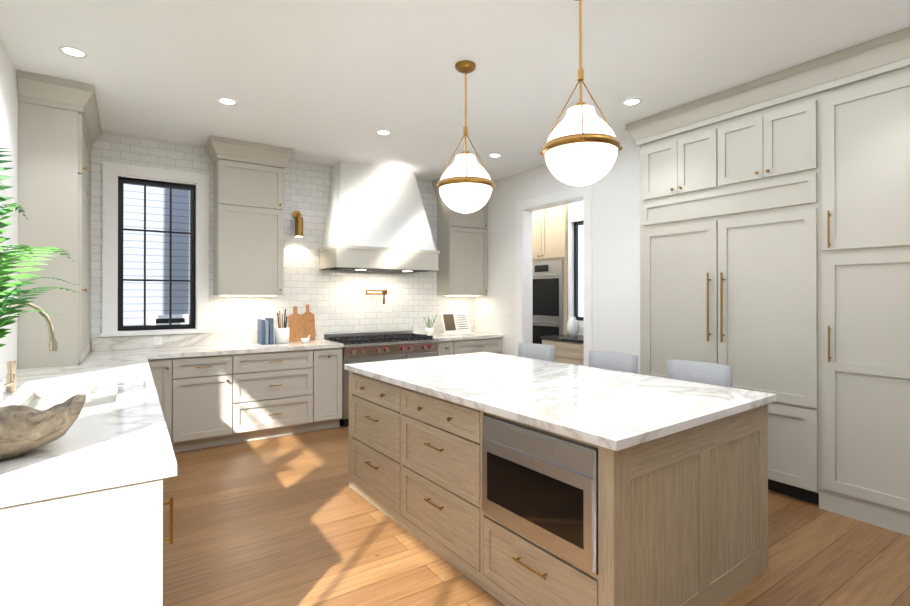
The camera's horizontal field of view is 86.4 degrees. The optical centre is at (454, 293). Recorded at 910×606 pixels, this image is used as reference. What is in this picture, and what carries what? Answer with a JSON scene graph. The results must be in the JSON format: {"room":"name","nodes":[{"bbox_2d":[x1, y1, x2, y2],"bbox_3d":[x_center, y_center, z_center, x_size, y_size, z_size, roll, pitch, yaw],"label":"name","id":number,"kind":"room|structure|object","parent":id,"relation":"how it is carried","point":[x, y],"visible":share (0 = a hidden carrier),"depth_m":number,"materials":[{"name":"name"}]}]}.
{"room":"kitchen","nodes":[
{"label":"kitchen","id":0,"kind":"room"},
{"bbox_2d":[0,38,18,380],"bbox_3d":[-1.431,-0.064,0.795,0.160,3.050,8.915,0,0,-34],"label":"wall","id":1,"kind":"structure","parent":0,"point":[9,105],"depth_m":3.23,"materials":[{"name":"white paint"}]},
{"bbox_2d":[124,177,197,330],"bbox_3d":[-1.819,-0.048,5.809,5.250,3.050,0.160,0,0,-34],"label":"wall","id":2,"kind":"structure","parent":0,"point":[195,240],"depth_m":5.12,"materials":[{"name":"white paint"}]},
{"bbox_2d":[100,162,210,336],"bbox_3d":[-3.024,-0.428,4.937,0.945,1.675,0.160,0,0,-34],"label":"window","id":3,"kind":"structure","parent":2,"relation":"in","point":[114,179],"depth_m":4.90,"materials":[{"name":"black"}]},
{"bbox_2d":[205,135,293,295],"bbox_3d":[-2.202,-0.774,5.197,0.814,1.596,0.403,0,0,-34],"label":"upper cabinet","id":4,"kind":"object","parent":2,"relation":"attached to","point":[248,220],"visible":1,"depth_m":5.08,"materials":[{"name":"beige wood"}]},
{"bbox_2d":[90,130,474,350],"bbox_3d":[-1.738,-0.498,5.761,4.870,2.150,0.012,0,0,-34],"label":"wall tile","id":5,"kind":"structure","parent":2,"relation":"attached to","point":[338,302],"depth_m":5.72,"materials":[{"name":"white tile"}]},
{"bbox_2d":[292,211,302,236],"bbox_3d":[-1.814,-0.816,5.616,0.100,0.315,0.145,0,0,-34],"label":"sconce","id":6,"kind":"object","parent":5,"relation":"attached to","point":[297,217],"visible":0.98,"depth_m":5.56,"materials":[{"name":"gold metal"}]},
{"bbox_2d":[366,289,387,303],"bbox_3d":[-0.988,0.036,6.178,0.326,0.185,0.129,0,0,-34],"label":"pot filler","id":7,"kind":"object","parent":5,"relation":"attached to","point":[384,292],"visible":1,"depth_m":6.16,"materials":[{"name":"gold metal"}]},
{"bbox_2d":[92,323,474,350],"bbox_3d":[-1.575,0.483,5.846,4.498,0.127,0.022,0,0,-34],"label":"backsplash","id":8,"kind":"structure","parent":2,"relation":"attached to","point":[132,342],"depth_m":5.03,"materials":[{"name":"stone"}]},
{"bbox_2d":[154,336,161,344],"bbox_3d":[-2.989,0.469,4.877,0.070,0.080,0.008,0,0,-34],"label":"electrical outlet plate","id":9,"kind":"object","parent":8,"relation":"attached to","point":[157,340],"visible":1,"depth_m":4.88,"materials":[{"name":"white plastic"}]},
{"bbox_2d":[318,161,439,272],"bbox_3d":[-0.916,-0.924,5.947,1.348,1.291,0.595,0,0,-34],"label":"range hood","id":10,"kind":"object","parent":2,"relation":"attached to","point":[376,220],"visible":1,"depth_m":5.77,"materials":[{"name":"beige paint"}]},
{"bbox_2d":[432,178,486,295],"bbox_3d":[0.126,-0.769,6.762,0.804,1.596,0.403,0,0,-34],"label":"upper cabinet","id":11,"kind":"object","parent":2,"relation":"attached to","point":[462,249],"visible":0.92,"depth_m":6.65,"materials":[{"name":"beige wood"}]},
{"bbox_2d":[0,0,909,180],"bbox_3d":[0.876,-1.623,2.522,6.050,0.080,9.200,0,0,-34],"label":"ceiling","id":12,"kind":"structure","parent":0,"point":[331,82],"depth_m":3.28,"materials":[{"name":"white paint"}]},
{"bbox_2d":[58,46,88,57],"bbox_3d":[-2.490,-1.578,3.164,0.154,0.005,0.154,0,0,-43],"label":"recessed light","id":13,"kind":"object","parent":12,"relation":"in","point":[73,52],"depth_m":3.16,"materials":[{"name":"white plastic"}]},
{"bbox_2d":[217,97,237,105],"bbox_3d":[-1.863,-1.576,3.970,0.154,0.005,0.154,0,0,-43],"label":"recessed light","id":14,"kind":"object","parent":12,"relation":"in","point":[226,101],"depth_m":3.97,"materials":[{"name":"white"}]},
{"bbox_2d":[375,130,390,135],"bbox_3d":[-0.698,-1.573,4.729,0.154,0.005,0.154,0,0,29],"label":"recessed light","id":15,"kind":"object","parent":12,"relation":"in","point":[380,132],"depth_m":4.72,"materials":[{"name":"white plastic"}]},
{"bbox_2d":[436,60,494,212],"bbox_3d":[0.073,-1.070,3.347,0.386,1.020,0.386,0,0,-34],"label":"pendant light","id":16,"kind":"object","parent":12,"relation":"hanging from","point":[465,182],"visible":1,"depth_m":3.24,"materials":[{"name":"white glass"}]},
{"bbox_2d":[488,153,501,157],"bbox_3d":[0.455,-1.570,5.505,0.154,0.005,0.154,0,0,-43],"label":"recessed light","id":17,"kind":"object","parent":12,"relation":"in","point":[495,155],"depth_m":5.50,"materials":[{"name":"white"}]},
{"bbox_2d":[540,0,621,185],"bbox_3d":[0.650,-1.072,2.507,0.386,1.020,0.386,0,0,-34],"label":"pendant light","id":18,"kind":"object","parent":12,"relation":"hanging from","point":[581,147],"visible":1,"depth_m":2.39,"materials":[{"name":"white glass"}]},
{"bbox_2d":[622,98,641,105],"bbox_3d":[1.454,-1.576,3.983,0.154,0.005,0.154,0,0,-43],"label":"recessed light","id":19,"kind":"object","parent":12,"relation":"in","point":[633,101],"depth_m":3.98,"materials":[{"name":"white plastic"}]},
{"bbox_2d":[163,425,909,605],"bbox_3d":[0.876,1.496,2.512,6.050,0.060,9.200,0,0,-34],"label":"floor","id":20,"kind":"structure","parent":0,"point":[291,520],"depth_m":2.80,"materials":[{"name":"brown wood"}]},
{"bbox_2d":[0,478,171,605],"bbox_3d":[-1.409,1.018,1.589,0.764,0.890,0.691,0,0,-34],"label":"base cabinet","id":21,"kind":"object","parent":20,"relation":"on","point":[102,547],"depth_m":1.40,"materials":[{"name":"beige wood"}]},
{"bbox_2d":[0,349,176,507],"bbox_3d":[-2.314,0.558,2.959,0.788,0.039,3.986,0,0,-34],"label":"countertop","id":22,"kind":"structure","parent":21,"relation":"on","point":[126,441],"depth_m":1.78,"materials":[{"name":"stone"}]},
{"bbox_2d":[3,302,57,392],"bbox_3d":[-2.200,0.285,2.473,0.297,0.500,0.581,0,0,-34],"label":"faucet","id":23,"kind":"object","parent":22,"relation":"on","point":[10,385],"visible":0.85,"depth_m":2.42,"materials":[{"name":"gold metal"}]},
{"bbox_2d":[0,148,81,405],"bbox_3d":[-2.187,-0.054,2.513,0.450,1.179,1.621,0,0,-34],"label":"fern plant","id":24,"kind":"object","parent":22,"relation":"on","point":[8,259],"visible":1,"depth_m":2.17,"materials":[{"name":"green plant"}]},
{"bbox_2d":[0,394,85,460],"bbox_3d":[-1.509,0.445,1.581,0.485,0.176,0.421,0,0,-34],"label":"bowl","id":25,"kind":"object","parent":22,"relation":"on","point":[25,429],"visible":1,"depth_m":1.57,"materials":[{"name":"beige wood"}]},
{"bbox_2d":[28,391,116,412],"bbox_3d":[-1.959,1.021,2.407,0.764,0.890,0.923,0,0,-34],"label":"sink","id":26,"kind":"object","parent":22,"relation":"in","point":[106,400],"depth_m":2.57,"materials":[{"name":"white ceramic"}]},
{"bbox_2d":[88,350,123,354],"bbox_3d":[-3.219,0.562,4.353,0.360,0.039,0.661,0,0,-34],"label":"countertop","id":27,"kind":"structure","parent":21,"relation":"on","point":[109,352],"depth_m":4.49,"materials":[{"name":"stone"}]},
{"bbox_2d":[16,70,101,368],"bbox_3d":[-3.237,-0.518,4.025,0.440,2.117,1.193,0,0,-34],"label":"tall cabinet","id":28,"kind":"object","parent":27,"relation":"on","point":[59,129],"visible":1,"depth_m":3.59,"materials":[{"name":"beige wood"}]},
{"bbox_2d":[148,357,183,452],"bbox_3d":[-2.825,1.029,4.628,0.298,0.890,0.643,0,0,-34],"label":"base cabinet","id":29,"kind":"object","parent":20,"relation":"on","point":[167,373],"depth_m":4.42,"materials":[{"name":"beige wood"}]},
{"bbox_2d":[180,354,235,451],"bbox_3d":[-2.569,1.029,4.800,0.570,0.890,0.643,0,0,-34],"label":"base cabinet","id":30,"kind":"object","parent":20,"relation":"on","point":[211,401],"depth_m":4.59,"materials":[{"name":"beige wood"}]},
{"bbox_2d":[236,349,319,442],"bbox_3d":[-2.005,1.030,5.179,0.914,0.890,0.643,0,0,-34],"label":"base cabinet","id":31,"kind":"object","parent":20,"relation":"on","point":[278,393],"depth_m":4.94,"materials":[{"name":"beige wood"}]},
{"bbox_2d":[144,339,343,358],"bbox_3d":[-2.149,0.565,5.072,1.798,0.039,0.661,0,0,-34],"label":"countertop","id":32,"kind":"structure","parent":31,"relation":"on","point":[225,349],"depth_m":4.83,"materials":[{"name":"stone"}]},
{"bbox_2d":[257,318,273,344],"bbox_3d":[-2.075,0.405,5.304,0.124,0.279,0.200,0,0,-34],"label":"books","id":33,"kind":"object","parent":32,"relation":"on","point":[265,331],"visible":1,"depth_m":5.23,"materials":[{"name":"blue paper"}]},
{"bbox_2d":[275,309,289,343],"bbox_3d":[-1.913,0.355,5.364,0.156,0.380,0.156,0,0,-34],"label":"utensil crock","id":34,"kind":"object","parent":32,"relation":"on","point":[282,333],"visible":1,"depth_m":5.31,"materials":[{"name":"white ceramic"}]},
{"bbox_2d":[288,305,314,341],"bbox_3d":[-1.776,0.335,5.618,0.310,0.420,0.108,0,0,-34],"label":"cutting boards","id":35,"kind":"object","parent":32,"relation":"on","point":[301,326],"visible":0.81,"depth_m":5.59,"materials":[{"name":"brown wood"}]},
{"bbox_2d":[300,335,309,342],"bbox_3d":[-1.663,0.500,5.387,0.110,0.090,0.110,0,0,-34],"label":"bowl","id":36,"kind":"object","parent":32,"relation":"on","point":[305,340],"visible":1,"depth_m":5.36,"materials":[{"name":"white ceramic"}]},
{"bbox_2d":[320,348,341,429],"bbox_3d":[-1.543,1.031,5.490,0.325,0.890,0.643,0,0,-34],"label":"base cabinet","id":37,"kind":"object","parent":20,"relation":"on","point":[330,358],"depth_m":5.25,"materials":[{"name":"beige wood"}]},
{"bbox_2d":[324,330,438,426],"bbox_3d":[-0.879,0.983,5.885,1.206,0.990,0.726,0,0,-34],"label":"range","id":38,"kind":"object","parent":20,"relation":"on","point":[363,347],"visible":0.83,"depth_m":5.63,"materials":[{"name":"silver metal"}]},
{"bbox_2d":[437,338,501,355],"bbox_3d":[0.044,1.035,6.537,1.038,0.890,0.676,0,0,-34],"label":"base cabinet","id":39,"kind":"object","parent":20,"relation":"on","point":[490,345],"visible":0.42,"depth_m":6.28,"materials":[{"name":"beige wood"}]},
{"bbox_2d":[421,332,502,340],"bbox_3d":[0.040,0.570,6.544,1.038,0.039,0.661,0,0,-34],"label":"countertop","id":40,"kind":"structure","parent":39,"relation":"on","point":[473,335],"depth_m":6.39,"materials":[{"name":"stone"}]},
{"bbox_2d":[422,313,438,335],"bbox_3d":[-0.335,0.406,6.438,0.251,0.286,0.214,0,0,-34],"label":"herb plant","id":41,"kind":"object","parent":40,"relation":"on","point":[429,330],"visible":1,"depth_m":6.39,"materials":[{"name":"green plant"}]},
{"bbox_2d":[440,311,471,334],"bbox_3d":[0.024,0.399,6.678,0.440,0.300,0.180,0,0,-34],"label":"cookbook stand","id":42,"kind":"object","parent":40,"relation":"on","point":[453,323],"visible":0.98,"depth_m":6.68,"materials":[{"name":"white paper"}]},
{"bbox_2d":[518,343,554,361],"bbox_3d":[0.658,0.984,4.604,0.497,0.981,0.444,0,0,-36],"label":"stool","id":43,"kind":"object","parent":20,"relation":"on","point":[537,351],"visible":0.08,"depth_m":4.74,"materials":[{"name":"fabric"}]},
{"bbox_2d":[532,204,568,343],"bbox_3d":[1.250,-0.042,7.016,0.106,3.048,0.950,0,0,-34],"label":"tall cabinet","id":44,"kind":"object","parent":20,"relation":"on","point":[550,271],"visible":0.58,"depth_m":6.87,"materials":[{"name":"beige wood"}]},
{"bbox_2d":[349,371,767,605],"bbox_3d":[0.418,1.024,3.143,1.385,0.890,2.370,0,0,-36],"label":"kitchen island","id":45,"kind":"object","parent":20,"relation":"on","point":[506,511],"visible":0.94,"depth_m":2.24,"materials":[{"name":"brown wood"}]},
{"bbox_2d":[344,352,776,450],"bbox_3d":[0.436,0.558,3.157,1.410,0.039,2.430,0,0,-36],"label":"island countertop","id":46,"kind":"structure","parent":45,"relation":"on","point":[613,410],"depth_m":2.59,"materials":[{"name":"stone"}]},
{"bbox_2d":[540,338,579,364],"bbox_3d":[1.554,1.034,6.135,0.580,0.890,0.705,0,0,-34],"label":"base cabinet","id":47,"kind":"object","parent":20,"relation":"on","point":[569,350],"depth_m":5.92,"materials":[{"name":"beige wood"}]},
{"bbox_2d":[540,334,583,341],"bbox_3d":[1.902,0.566,5.621,0.578,0.039,1.990,0,0,-34],"label":"countertop","id":48,"kind":"structure","parent":47,"relation":"on","point":[559,338],"depth_m":6.05,"materials":[{"name":"grey stone"}]},
{"bbox_2d":[566,317,578,336],"bbox_3d":[1.512,0.420,6.221,0.160,0.255,0.158,0,0,-34],"label":"vase","id":49,"kind":"object","parent":48,"relation":"on","point":[572,325],"visible":1,"depth_m":6.17,"materials":[{"name":"white ceramic"}]},
{"bbox_2d":[580,342,583,365],"bbox_3d":[1.944,1.032,5.554,0.580,0.890,0.695,0,0,-34],"label":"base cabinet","id":50,"kind":"object","parent":20,"relation":"on","point":[581,343],"depth_m":5.71,"materials":[{"name":"beige wood"}]},
{"bbox_2d":[588,351,637,373],"bbox_3d":[1.174,0.982,3.903,0.497,0.981,0.444,0,0,-36],"label":"stool","id":51,"kind":"object","parent":20,"relation":"on","point":[621,362],"depth_m":4.03,"materials":[{"name":"fabric"}]},
{"bbox_2d":[667,360,732,387],"bbox_3d":[1.594,0.980,3.331,0.497,0.981,0.444,0,0,-36],"label":"stool","id":52,"kind":"object","parent":20,"relation":"on","point":[706,373],"visible":0.1,"depth_m":3.46,"materials":[{"name":"fabric"}]},
{"bbox_2d":[626,27,909,535],"bbox_3d":[2.317,-0.053,3.752,0.375,3.048,2.062,0,0,-34],"label":"tall cabinet","id":53,"kind":"object","parent":20,"relation":"on","point":[774,233],"visible":0.92,"depth_m":3.39,"materials":[{"name":"beige wood"}]},
{"bbox_2d":[475,138,639,373],"bbox_3d":[2.577,-0.056,3.392,0.650,3.050,8.755,0,0,-34],"label":"wall","id":54,"kind":"structure","parent":0,"point":[616,258],"depth_m":5.21,"materials":[{"name":"white paint"}]},
{"bbox_2d":[516,184,592,366],"bbox_3d":[1.221,0.140,5.857,0.186,2.675,1.240,0,0,-34],"label":"door frame","id":55,"kind":"structure","parent":54,"relation":"attached to","point":[524,274],"depth_m":6.23,"materials":[{"name":"white wood"}]},
{"bbox_2d":[569,201,583,334],"bbox_3d":[1.804,-0.045,6.424,0.150,3.050,3.750,0,0,-34],"label":"wall","id":56,"kind":"structure","parent":0,"point":[575,208],"depth_m":6.57,"materials":[{"name":"white paint"}]},
{"bbox_2d":[568,213,583,327],"bbox_3d":[1.774,-0.310,6.408,0.118,1.520,0.635,0,0,-34],"label":"window","id":57,"kind":"structure","parent":56,"relation":"in","point":[579,271],"depth_m":6.60,"materials":[{"name":"black"}]},
{"bbox_3d":[-2.673,1.871,3.981,60.000,0.200,50.000,0,0,-34],"label":"ground","id":58,"kind":"structure","parent":0,"visible":0},
{"bbox_2d":[123,184,189,325],"bbox_3d":[-4.577,-1.517,7.273,10.500,8.001,1.430,0,0,-34],"label":"window glass","id":59,"kind":"object","parent":58,"relation":"on","point":[157,245],"visible":0.02,"depth_m":7.74,"materials":[{"name":"white"}]}
]}

